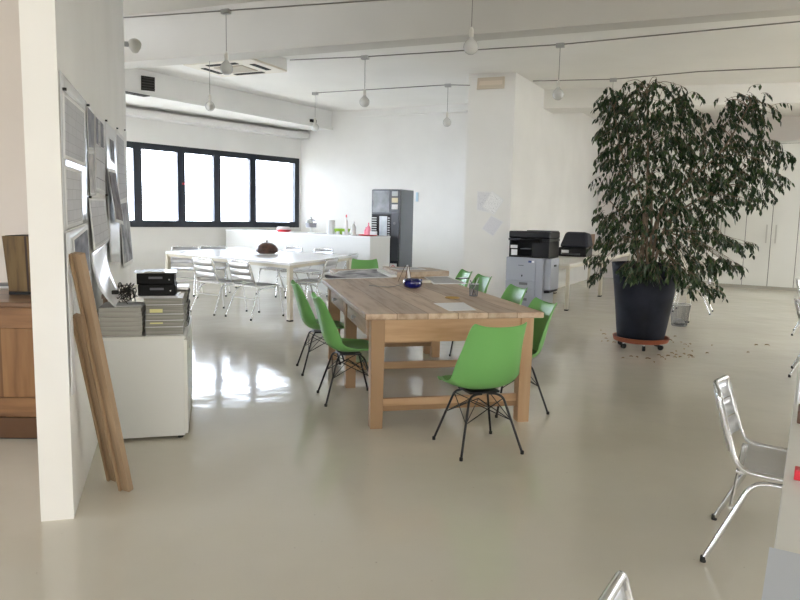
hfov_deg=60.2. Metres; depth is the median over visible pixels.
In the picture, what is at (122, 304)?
photo card
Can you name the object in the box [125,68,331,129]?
ceiling beam
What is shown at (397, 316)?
work table
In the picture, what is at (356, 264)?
shell chair
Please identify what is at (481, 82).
diffuser
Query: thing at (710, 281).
chair
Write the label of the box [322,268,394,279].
drawing sheet
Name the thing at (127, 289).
cable tangle
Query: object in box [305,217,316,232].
cake stand
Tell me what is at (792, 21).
cable
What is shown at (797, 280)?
chair
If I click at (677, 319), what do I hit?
crumpled paper
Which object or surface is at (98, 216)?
drawing
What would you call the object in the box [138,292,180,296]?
magazine
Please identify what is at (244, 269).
chair
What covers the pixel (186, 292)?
spiral notebook
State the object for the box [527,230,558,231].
tray
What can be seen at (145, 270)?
loose papers
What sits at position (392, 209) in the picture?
vending machine
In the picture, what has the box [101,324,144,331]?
document folder
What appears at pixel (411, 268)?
printed sheet
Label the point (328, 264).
chair
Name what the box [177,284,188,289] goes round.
tray
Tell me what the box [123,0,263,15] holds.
ceiling
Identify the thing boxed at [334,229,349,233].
salad bowl
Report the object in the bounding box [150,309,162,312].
label
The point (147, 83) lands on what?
air vent
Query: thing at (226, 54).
socket
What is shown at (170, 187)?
window
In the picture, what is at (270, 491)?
floor
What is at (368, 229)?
bottle
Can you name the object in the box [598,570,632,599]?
chair
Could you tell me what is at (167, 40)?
ceiling beam
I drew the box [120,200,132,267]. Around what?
print
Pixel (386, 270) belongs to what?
wooden board
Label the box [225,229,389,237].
countertop
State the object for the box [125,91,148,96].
air vent
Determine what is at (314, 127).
pendant bulb
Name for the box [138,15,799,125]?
ceiling
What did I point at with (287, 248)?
chair
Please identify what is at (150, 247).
wall
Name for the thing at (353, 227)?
soap bottle
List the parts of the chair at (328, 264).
leg, frame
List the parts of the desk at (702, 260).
leg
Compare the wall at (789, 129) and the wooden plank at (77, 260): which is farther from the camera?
the wall at (789, 129)
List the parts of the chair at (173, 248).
rail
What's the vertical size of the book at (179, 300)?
0.042 m
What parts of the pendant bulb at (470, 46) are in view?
globe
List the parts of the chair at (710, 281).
frame, leg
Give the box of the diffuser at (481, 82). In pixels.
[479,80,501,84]
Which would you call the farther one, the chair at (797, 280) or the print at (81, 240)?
the chair at (797, 280)
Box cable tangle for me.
[117,282,138,303]
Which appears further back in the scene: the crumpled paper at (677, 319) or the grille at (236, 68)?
the grille at (236, 68)
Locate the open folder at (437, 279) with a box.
[424,276,466,283]
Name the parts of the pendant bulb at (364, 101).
globe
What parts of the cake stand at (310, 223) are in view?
lid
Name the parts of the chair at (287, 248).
frame, rail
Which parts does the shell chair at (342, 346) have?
leg, leg, mount plate, leg, leg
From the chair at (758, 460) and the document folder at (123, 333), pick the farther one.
the document folder at (123, 333)
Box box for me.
[794,466,799,480]
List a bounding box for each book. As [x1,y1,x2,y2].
[144,293,184,304]
[145,300,184,313]
[145,310,184,320]
[145,319,184,326]
[145,326,184,335]
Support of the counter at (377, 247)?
on the floor
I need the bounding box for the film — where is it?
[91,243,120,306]
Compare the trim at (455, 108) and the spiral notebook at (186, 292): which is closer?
the spiral notebook at (186, 292)
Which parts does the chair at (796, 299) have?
leg, leg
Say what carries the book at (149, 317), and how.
on the book at (166, 323)
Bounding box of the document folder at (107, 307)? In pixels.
[98,302,145,312]
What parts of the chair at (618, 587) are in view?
frame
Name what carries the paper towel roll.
on the counter at (377, 247)
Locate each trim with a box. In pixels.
[125,88,332,129]
[351,104,467,116]
[543,82,799,113]
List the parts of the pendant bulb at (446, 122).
globe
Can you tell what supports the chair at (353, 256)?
on the floor
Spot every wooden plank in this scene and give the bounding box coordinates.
[69,252,132,491]
[73,313,115,481]
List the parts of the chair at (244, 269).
leg, rail, frame, seat rail, leg, frame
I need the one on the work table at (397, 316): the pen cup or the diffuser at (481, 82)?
the pen cup
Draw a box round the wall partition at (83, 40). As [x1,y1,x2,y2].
[18,0,130,521]
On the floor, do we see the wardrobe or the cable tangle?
the wardrobe
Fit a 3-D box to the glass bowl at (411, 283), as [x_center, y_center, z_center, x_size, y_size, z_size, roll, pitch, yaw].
[0.113,-0.149,6.166,0.176,0.086,0.176,1,7,0]
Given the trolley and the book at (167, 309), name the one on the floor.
the trolley
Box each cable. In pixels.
[123,0,383,17]
[290,21,799,60]
[317,84,469,92]
[533,66,799,80]
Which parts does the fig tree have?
pot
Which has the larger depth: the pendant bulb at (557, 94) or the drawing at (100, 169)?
the pendant bulb at (557, 94)
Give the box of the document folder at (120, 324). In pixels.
[100,318,145,327]
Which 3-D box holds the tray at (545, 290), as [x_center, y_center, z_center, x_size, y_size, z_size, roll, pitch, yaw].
[2.366,-0.139,10.834,0.090,0.046,0.380,5,8,32]
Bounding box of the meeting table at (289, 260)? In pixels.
[165,247,351,321]
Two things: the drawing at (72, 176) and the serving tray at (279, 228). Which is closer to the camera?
the drawing at (72, 176)
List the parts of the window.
pane, pane, pane, sill, pane, pane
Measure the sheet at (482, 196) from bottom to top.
0.364 m
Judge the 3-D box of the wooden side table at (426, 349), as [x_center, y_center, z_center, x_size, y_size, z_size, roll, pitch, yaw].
[-0.222,0.099,7.722,0.980,0.790,1.350,0,7,-13]
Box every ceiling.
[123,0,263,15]
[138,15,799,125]
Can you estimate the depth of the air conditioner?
10.39 m
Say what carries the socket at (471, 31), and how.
attached to the pendant bulb at (470, 46)
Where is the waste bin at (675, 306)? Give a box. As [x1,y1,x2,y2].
[671,303,690,326]
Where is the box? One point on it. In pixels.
(797, 468)
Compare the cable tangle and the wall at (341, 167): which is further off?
the wall at (341, 167)
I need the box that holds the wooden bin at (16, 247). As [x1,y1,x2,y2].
[2,234,30,294]
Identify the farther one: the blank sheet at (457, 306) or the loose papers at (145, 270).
the blank sheet at (457, 306)
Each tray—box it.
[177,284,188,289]
[275,226,290,231]
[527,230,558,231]
[544,289,557,292]
[562,253,579,254]
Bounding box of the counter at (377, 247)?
[225,229,389,292]
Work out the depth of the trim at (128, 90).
13.21 m
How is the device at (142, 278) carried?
on the device at (147, 289)
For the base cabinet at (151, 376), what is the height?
0.660 m
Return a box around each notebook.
[177,288,189,296]
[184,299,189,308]
[422,279,430,282]
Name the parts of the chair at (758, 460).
rail, leg, seat rail, leg, frame, frame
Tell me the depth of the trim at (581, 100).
12.03 m
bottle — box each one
[345,215,347,234]
[351,222,355,234]
[366,223,370,234]
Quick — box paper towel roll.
[327,220,334,233]
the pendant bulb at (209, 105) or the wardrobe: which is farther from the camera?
the wardrobe
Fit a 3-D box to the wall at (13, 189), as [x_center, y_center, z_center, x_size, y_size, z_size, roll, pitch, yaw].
[-5.606,-1.444,5.126,6.748,4.250,0.150,2,7,3]
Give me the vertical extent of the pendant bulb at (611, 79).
0.676 m
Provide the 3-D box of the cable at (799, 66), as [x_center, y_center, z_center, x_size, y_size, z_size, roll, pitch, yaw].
[5.157,-3.190,9.533,6.626,0.015,0.237,4,7,22]
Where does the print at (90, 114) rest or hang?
attached to the wall partition at (83, 40)
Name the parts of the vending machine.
picture panel, display pane, door, coin panel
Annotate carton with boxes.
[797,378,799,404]
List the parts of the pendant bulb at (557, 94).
globe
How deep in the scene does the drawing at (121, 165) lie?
6.60 m
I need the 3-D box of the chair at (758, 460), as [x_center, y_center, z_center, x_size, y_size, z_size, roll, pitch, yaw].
[1.636,0.741,2.954,0.588,0.732,0.508,5,8,29]
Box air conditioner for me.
[183,57,286,76]
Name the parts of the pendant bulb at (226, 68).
globe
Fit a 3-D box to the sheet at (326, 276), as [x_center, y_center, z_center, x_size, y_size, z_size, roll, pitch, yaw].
[-0.658,-0.242,6.995,0.200,0.032,0.072,0,7,-13]
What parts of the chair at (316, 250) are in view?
frame, frame, rail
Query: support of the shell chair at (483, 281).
on the floor
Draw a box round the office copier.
[505,230,559,306]
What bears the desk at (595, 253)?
on the floor
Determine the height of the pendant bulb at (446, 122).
0.676 m
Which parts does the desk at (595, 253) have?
leg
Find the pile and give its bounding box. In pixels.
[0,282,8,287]
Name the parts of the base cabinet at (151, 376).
panel, door, door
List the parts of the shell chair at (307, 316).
leg, leg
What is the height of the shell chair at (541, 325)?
0.824 m
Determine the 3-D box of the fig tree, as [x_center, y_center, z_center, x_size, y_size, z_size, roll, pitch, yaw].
[3.195,-0.966,7.715,2.251,2.855,1.368,0,7,-10]
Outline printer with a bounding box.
[559,232,592,256]
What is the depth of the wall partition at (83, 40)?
3.11 m
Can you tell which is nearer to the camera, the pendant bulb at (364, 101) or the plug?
the plug
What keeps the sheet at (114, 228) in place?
attached to the wall partition at (83, 40)
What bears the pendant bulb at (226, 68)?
hanging from the cable at (361, 0)
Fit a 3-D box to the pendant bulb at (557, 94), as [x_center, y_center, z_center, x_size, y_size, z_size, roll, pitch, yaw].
[1.954,-2.803,8.479,0.138,0.676,0.138,1,7,0]
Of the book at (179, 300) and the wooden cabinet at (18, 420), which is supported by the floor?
the wooden cabinet at (18, 420)
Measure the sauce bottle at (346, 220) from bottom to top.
0.360 m
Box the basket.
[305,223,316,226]
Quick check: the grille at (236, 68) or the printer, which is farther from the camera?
the printer
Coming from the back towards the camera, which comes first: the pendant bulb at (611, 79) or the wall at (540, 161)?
the wall at (540, 161)
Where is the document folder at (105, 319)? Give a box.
[99,312,145,322]
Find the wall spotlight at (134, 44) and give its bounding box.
[124,38,140,52]
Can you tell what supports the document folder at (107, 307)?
on the document folder at (129, 314)
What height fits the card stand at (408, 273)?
0.169 m
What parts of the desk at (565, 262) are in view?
leg, leg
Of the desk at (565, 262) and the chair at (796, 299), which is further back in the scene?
the desk at (565, 262)
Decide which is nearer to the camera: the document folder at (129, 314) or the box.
the box
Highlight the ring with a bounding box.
[445,296,459,298]
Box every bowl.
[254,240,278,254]
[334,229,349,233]
[403,278,421,288]
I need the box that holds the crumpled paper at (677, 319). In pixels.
[673,318,684,324]
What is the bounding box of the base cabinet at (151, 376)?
[102,311,192,438]
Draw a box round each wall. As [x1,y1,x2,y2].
[0,0,28,289]
[126,106,308,284]
[301,111,467,278]
[463,72,601,297]
[594,116,799,277]
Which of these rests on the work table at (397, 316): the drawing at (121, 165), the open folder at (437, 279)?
the open folder at (437, 279)
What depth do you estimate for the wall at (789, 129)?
16.35 m
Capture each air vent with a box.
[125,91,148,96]
[141,75,154,91]
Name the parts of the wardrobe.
door, door, door, door, cornice, door, door, handle, door, door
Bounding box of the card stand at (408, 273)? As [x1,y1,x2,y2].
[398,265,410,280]
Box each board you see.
[377,266,448,277]
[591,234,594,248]
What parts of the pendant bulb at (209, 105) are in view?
globe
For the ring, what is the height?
0.010 m
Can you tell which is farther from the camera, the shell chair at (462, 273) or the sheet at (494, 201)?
the sheet at (494, 201)
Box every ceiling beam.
[123,0,799,68]
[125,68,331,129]
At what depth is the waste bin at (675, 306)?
9.53 m
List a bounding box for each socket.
[224,51,227,59]
[469,27,473,36]
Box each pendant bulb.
[205,61,214,110]
[220,8,232,74]
[311,92,318,130]
[359,55,368,106]
[443,84,450,126]
[463,0,478,54]
[552,43,564,99]
[610,78,616,122]
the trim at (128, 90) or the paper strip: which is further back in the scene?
the trim at (128, 90)
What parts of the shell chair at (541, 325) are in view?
leg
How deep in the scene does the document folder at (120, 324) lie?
4.22 m
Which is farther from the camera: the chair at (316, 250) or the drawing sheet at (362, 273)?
the chair at (316, 250)
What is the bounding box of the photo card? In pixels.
[115,302,141,306]
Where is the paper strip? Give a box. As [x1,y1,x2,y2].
[66,232,75,394]
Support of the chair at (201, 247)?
on the floor
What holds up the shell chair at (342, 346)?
on the floor
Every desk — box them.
[553,256,602,310]
[556,251,629,295]
[657,256,717,322]
[774,369,799,553]
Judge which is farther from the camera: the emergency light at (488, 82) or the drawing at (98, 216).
the emergency light at (488, 82)
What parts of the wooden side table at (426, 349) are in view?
leg, leg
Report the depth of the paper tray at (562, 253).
13.08 m
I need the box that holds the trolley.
[612,332,669,350]
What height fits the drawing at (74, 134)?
0.324 m
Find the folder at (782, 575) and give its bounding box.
[762,547,799,599]
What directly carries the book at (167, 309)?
on the book at (149, 317)
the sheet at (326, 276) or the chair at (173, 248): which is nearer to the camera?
the sheet at (326, 276)
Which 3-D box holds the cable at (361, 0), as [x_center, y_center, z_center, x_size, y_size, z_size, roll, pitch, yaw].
[-1.255,-3.038,7.152,5.770,0.015,0.013,3,7,16]
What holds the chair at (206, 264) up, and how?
on the floor
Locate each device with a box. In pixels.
[136,273,175,284]
[138,281,176,295]
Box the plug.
[111,290,131,294]
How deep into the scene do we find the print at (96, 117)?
4.45 m
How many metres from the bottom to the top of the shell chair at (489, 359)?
0.824 m
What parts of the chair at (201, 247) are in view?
frame, rail, frame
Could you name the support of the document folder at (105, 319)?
on the document folder at (120, 324)
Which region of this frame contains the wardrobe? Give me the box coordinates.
[627,140,799,291]
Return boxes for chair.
[165,246,203,297]
[190,257,247,315]
[193,246,230,296]
[225,260,283,320]
[256,246,303,296]
[285,248,333,298]
[291,280,343,375]
[294,258,338,298]
[311,292,368,406]
[315,253,357,296]
[351,259,377,268]
[432,322,526,461]
[449,274,491,355]
[455,269,471,286]
[495,297,556,417]
[501,284,527,304]
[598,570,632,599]
[672,268,716,314]
[700,375,787,562]
[788,297,799,376]
[791,278,799,335]
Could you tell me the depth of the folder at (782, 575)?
1.34 m
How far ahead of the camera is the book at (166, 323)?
4.29 m
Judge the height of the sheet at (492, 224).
0.368 m
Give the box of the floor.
[0,277,799,599]
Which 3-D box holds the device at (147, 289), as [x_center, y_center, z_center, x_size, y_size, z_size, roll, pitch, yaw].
[-1.538,-0.074,4.386,0.221,0.068,0.233,-1,7,-15]
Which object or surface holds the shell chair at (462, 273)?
on the floor
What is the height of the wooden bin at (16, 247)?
0.388 m
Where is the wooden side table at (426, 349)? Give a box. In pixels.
[329,269,430,353]
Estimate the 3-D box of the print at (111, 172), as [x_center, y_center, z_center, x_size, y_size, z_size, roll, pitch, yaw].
[-2.235,-0.813,5.455,0.051,0.456,0.967,-1,7,-18]
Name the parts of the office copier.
paper drawer, paper drawer, door, paper drawer, control panel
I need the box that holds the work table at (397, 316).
[322,279,543,428]
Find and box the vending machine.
[371,189,413,266]
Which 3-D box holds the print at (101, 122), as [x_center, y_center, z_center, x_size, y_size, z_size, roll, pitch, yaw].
[-2.052,-1.134,4.748,0.001,0.199,0.295,-1,7,-18]
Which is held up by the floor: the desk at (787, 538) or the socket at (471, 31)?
the desk at (787, 538)
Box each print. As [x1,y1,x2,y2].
[73,226,90,273]
[86,103,94,149]
[88,151,95,195]
[95,114,98,146]
[100,120,103,149]
[108,168,122,223]
[109,137,114,163]
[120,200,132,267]
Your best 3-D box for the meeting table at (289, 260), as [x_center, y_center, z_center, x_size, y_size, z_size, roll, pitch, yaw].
[-2.298,-0.364,11.224,4.049,0.785,2.012,7,9,41]
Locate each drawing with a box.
[62,91,85,166]
[64,165,82,228]
[89,197,109,251]
[95,112,105,194]
[116,129,127,203]
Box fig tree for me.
[583,77,796,339]
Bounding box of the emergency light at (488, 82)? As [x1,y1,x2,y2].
[477,76,504,89]
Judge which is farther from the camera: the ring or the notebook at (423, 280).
the notebook at (423, 280)
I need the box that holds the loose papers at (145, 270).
[134,269,176,272]
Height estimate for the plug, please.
0.035 m
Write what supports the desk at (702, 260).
on the floor
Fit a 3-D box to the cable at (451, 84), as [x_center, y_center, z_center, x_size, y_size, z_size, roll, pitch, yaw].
[-0.203,-3.549,11.582,2.811,0.015,0.142,4,7,21]
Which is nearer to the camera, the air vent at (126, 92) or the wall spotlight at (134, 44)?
the wall spotlight at (134, 44)
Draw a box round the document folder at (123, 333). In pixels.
[101,328,145,336]
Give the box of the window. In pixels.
[127,141,299,228]
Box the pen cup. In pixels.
[469,283,478,296]
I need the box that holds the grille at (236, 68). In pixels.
[214,65,257,72]
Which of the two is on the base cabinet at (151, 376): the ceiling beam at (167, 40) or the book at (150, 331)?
the book at (150, 331)
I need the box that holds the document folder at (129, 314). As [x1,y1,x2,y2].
[98,307,145,317]
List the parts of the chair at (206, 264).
leg, rail, frame, seat rail, leg, frame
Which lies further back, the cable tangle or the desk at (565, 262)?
the desk at (565, 262)
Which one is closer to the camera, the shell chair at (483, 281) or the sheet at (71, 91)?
the sheet at (71, 91)
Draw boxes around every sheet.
[59,70,88,231]
[67,224,91,313]
[105,122,120,261]
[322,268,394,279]
[325,275,344,277]
[391,267,425,269]
[434,302,475,310]
[476,191,490,212]
[482,191,503,214]
[482,215,503,236]
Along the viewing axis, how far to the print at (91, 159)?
4.08 m
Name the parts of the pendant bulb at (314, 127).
globe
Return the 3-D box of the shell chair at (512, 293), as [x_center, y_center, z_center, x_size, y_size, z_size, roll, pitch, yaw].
[0.850,0.282,6.245,0.520,0.824,0.463,-1,7,-17]
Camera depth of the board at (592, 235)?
16.86 m
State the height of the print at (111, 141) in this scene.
0.203 m
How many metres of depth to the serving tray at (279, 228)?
13.63 m
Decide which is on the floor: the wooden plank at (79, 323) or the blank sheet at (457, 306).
the wooden plank at (79, 323)
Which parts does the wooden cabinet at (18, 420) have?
rail, door panel, rail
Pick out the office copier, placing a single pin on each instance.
(532, 262)
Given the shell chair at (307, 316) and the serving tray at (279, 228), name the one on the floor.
the shell chair at (307, 316)
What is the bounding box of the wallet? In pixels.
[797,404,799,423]
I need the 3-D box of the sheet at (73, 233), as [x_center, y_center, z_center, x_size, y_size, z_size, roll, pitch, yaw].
[-1.637,-0.100,3.547,0.011,0.564,0.912,-1,7,-18]
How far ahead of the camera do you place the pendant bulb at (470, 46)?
6.21 m

